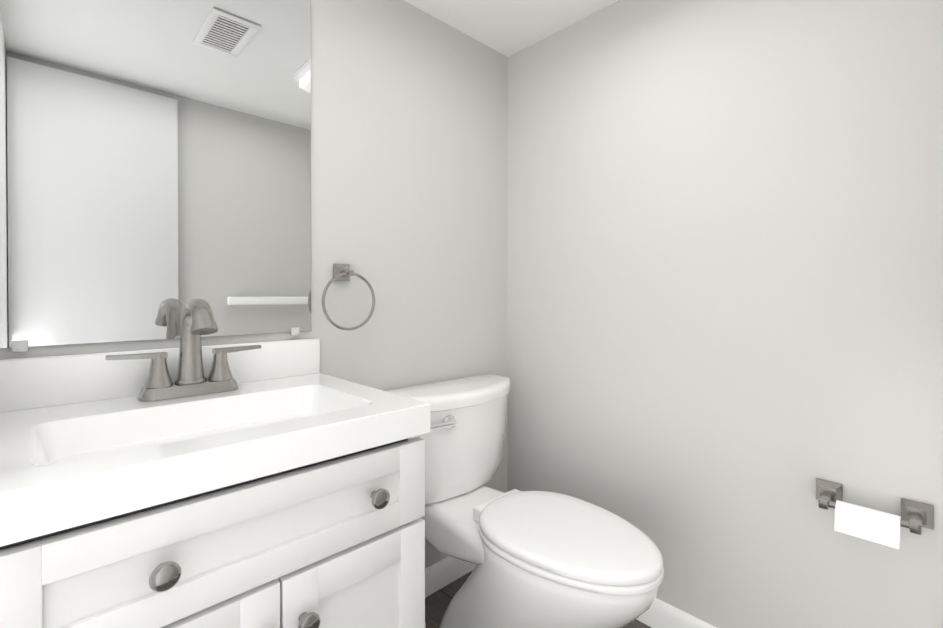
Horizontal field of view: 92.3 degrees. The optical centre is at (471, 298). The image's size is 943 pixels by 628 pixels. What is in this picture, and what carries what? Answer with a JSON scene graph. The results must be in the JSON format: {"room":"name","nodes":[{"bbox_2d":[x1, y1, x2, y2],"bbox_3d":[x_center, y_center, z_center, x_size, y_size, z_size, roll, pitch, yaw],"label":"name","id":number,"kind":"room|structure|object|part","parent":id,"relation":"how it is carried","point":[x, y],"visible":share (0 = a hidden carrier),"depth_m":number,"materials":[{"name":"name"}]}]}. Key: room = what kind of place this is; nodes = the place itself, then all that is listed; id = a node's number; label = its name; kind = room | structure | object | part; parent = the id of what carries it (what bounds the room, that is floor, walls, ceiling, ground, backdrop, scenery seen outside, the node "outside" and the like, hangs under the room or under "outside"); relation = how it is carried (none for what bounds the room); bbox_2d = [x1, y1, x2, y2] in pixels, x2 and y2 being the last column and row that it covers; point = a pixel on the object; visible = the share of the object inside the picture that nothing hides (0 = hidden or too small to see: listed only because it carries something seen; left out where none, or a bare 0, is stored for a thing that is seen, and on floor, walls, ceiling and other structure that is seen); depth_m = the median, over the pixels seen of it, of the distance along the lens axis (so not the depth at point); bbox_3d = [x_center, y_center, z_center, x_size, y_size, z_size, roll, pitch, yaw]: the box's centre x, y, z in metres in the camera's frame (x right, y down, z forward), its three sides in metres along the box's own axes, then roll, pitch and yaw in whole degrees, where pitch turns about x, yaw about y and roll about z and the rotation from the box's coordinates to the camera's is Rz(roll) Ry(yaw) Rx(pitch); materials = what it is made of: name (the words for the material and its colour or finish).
{"room":"bathroom","nodes":[
{"label":"bathroom","id":0,"kind":"room"},
{"bbox_2d":[0,0,507,567],"bbox_3d":[-0.412,0.020,1.353,1.646,1.964,0.100,0,1,-44],"label":"wall","id":1,"kind":"structure","parent":0,"point":[410,162],"depth_m":1.47,"materials":[{"name":"grey paint"}]},
{"bbox_2d":[0,0,310,351],"bbox_3d":[-0.666,-0.365,1.029,0.622,0.927,0.010,0,1,-44],"label":"mirror","id":2,"kind":"object","parent":1,"relation":"attached to","point":[155,166],"visible":1,"depth_m":0.99,"materials":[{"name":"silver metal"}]},
{"bbox_2d":[322,264,374,330],"bbox_3d":[-0.357,-0.006,1.293,0.165,0.190,0.061,0,1,-44],"label":"towel ring","id":3,"kind":"object","parent":1,"relation":"attached to","point":[342,272],"visible":1,"depth_m":1.29,"materials":[{"name":"silver metal"}]},
{"bbox_3d":[-0.357,-0.076,1.292,0.050,0.050,0.061,0,1,-44],"label":"post","id":4,"kind":"part","parent":3,"relation":"part of","materials":[{"name":"silver metal"}]},
{"bbox_2d":[425,556,475,597],"bbox_3d":[-0.141,0.956,1.540,0.774,0.089,0.013,0,1,-44],"label":"baseboard","id":5,"kind":"structure","parent":1,"relation":"attached to","point":[442,573],"depth_m":1.58,"materials":[{"name":"white paint"}]},
{"bbox_2d":[404,0,618,56],"bbox_3d":[0.083,-1.008,0.828,1.646,0.100,1.533,0,1,-44],"label":"ceiling","id":6,"kind":"structure","parent":0,"point":[507,28],"depth_m":1.55,"materials":[{"name":"white paint"}]},
{"bbox_2d":[425,570,650,627],"bbox_3d":[0.083,1.056,0.844,1.646,0.100,1.533,0,1,-44],"label":"floor","id":7,"kind":"structure","parent":0,"point":[437,603],"depth_m":1.49,"materials":[{"name":"tile"}]},
{"bbox_2d":[0,338,429,627],"bbox_3d":[-0.480,0.558,0.853,0.645,0.894,0.530,0,1,-44],"label":"bathroom vanity","id":8,"kind":"object","parent":7,"relation":"on","point":[283,486],"visible":1,"depth_m":0.72,"materials":[{"name":"white paint"}]},
{"bbox_3d":[-0.397,0.354,0.585,0.035,0.035,0.029,0,1,-44],"label":"knob","id":9,"kind":"part","parent":8,"relation":"part of","materials":[{"name":"grey metal"}]},
{"bbox_2d":[105,299,260,401],"bbox_3d":[-0.578,0.103,0.951,0.288,0.207,0.165,0,1,-44],"label":"faucet","id":10,"kind":"object","parent":8,"relation":"on","point":[197,322],"visible":1,"depth_m":0.96,"materials":[{"name":"silver metal"}]},
{"bbox_3d":[-0.673,0.148,0.924,0.112,0.073,0.051,0,1,-44],"label":"handle","id":11,"kind":"part","parent":10,"relation":"part of","materials":[{"name":"silver metal"}]},
{"bbox_3d":[-0.573,0.095,0.946,0.061,0.191,0.151,0,1,-44],"label":"spout","id":12,"kind":"part","parent":10,"relation":"part of","materials":[{"name":"silver metal"}]},
{"bbox_3d":[-0.546,0.147,1.046,0.112,0.073,0.051,0,1,-44],"label":"handle","id":13,"kind":"part","parent":10,"relation":"part of","materials":[{"name":"silver metal"}]},
{"bbox_3d":[-0.319,0.355,0.693,0.610,0.152,0.020,0,1,-44],"label":"drawer","id":14,"kind":"part","parent":8,"relation":"part of","materials":[{"name":"white paint"}]},
{"bbox_3d":[-0.421,0.664,0.598,0.327,0.446,0.020,0,1,-44],"label":"door","id":15,"kind":"part","parent":8,"relation":"part of","materials":[{"name":"white paint"}]},
{"bbox_3d":[-0.260,0.511,0.717,0.035,0.035,0.029,0,1,-44],"label":"knob","id":16,"kind":"part","parent":8,"relation":"part of","materials":[{"name":"grey metal"}]},
{"bbox_3d":[-0.199,0.662,0.810,0.279,0.446,0.020,0,1,-44],"label":"door","id":17,"kind":"part","parent":8,"relation":"part of","materials":[{"name":"white paint"}]},
{"bbox_3d":[-0.166,0.353,0.806,0.035,0.035,0.029,0,1,-44],"label":"knob","id":18,"kind":"part","parent":8,"relation":"part of","materials":[{"name":"grey metal"}]},
{"bbox_2d":[386,374,663,627],"bbox_3d":[0.142,0.643,1.262,0.564,0.718,0.786,0,1,-44],"label":"toilet","id":19,"kind":"object","parent":7,"relation":"on","point":[543,559],"visible":0.75,"depth_m":1.15,"materials":[{"name":"white ceramic"}]},
{"bbox_3d":[-0.091,0.362,1.293,0.132,0.043,0.036,0,1,-44],"label":"handle","id":20,"kind":"part","parent":19,"relation":"part of","materials":[{"name":"silver metal"}]},
{"bbox_3d":[-0.054,0.469,1.466,0.544,0.288,0.212,0,1,-44],"label":"tank","id":21,"kind":"part","parent":19,"relation":"part of","materials":[{"name":"white ceramic"}]},
{"bbox_3d":[0.237,0.580,1.136,0.336,0.028,0.470,0,1,-44],"label":"lid","id":22,"kind":"part","parent":19,"relation":"part of","materials":[{"name":"white plastic"}]},
{"bbox_3d":[0.237,0.604,1.136,0.338,0.017,0.472,0,1,-44],"label":"seat","id":23,"kind":"part","parent":19,"relation":"part of","materials":[{"name":"white plastic"}]},
{"bbox_2d":[507,0,942,627],"bbox_3d":[0.676,0.020,1.334,0.100,1.964,1.433,0,1,-44],"label":"wall","id":24,"kind":"structure","parent":0,"point":[725,296],"depth_m":1.22,"materials":[{"name":"grey paint"}]},
{"bbox_2d":[637,598,716,627],"bbox_3d":[0.600,0.958,1.337,0.013,0.089,1.327,0,1,-44],"label":"baseboard","id":25,"kind":"structure","parent":24,"relation":"attached to","point":[658,613],"depth_m":1.35,"materials":[{"name":"white paint"}]},
{"bbox_2d":[816,478,933,548],"bbox_3d":[0.869,0.471,0.992,0.098,0.075,0.199,0,1,-44],"label":"paper holder","id":26,"kind":"object","parent":24,"relation":"attached to","point":[876,526],"visible":0.98,"depth_m":0.96,"materials":[{"name":"silver metal"}]}
]}

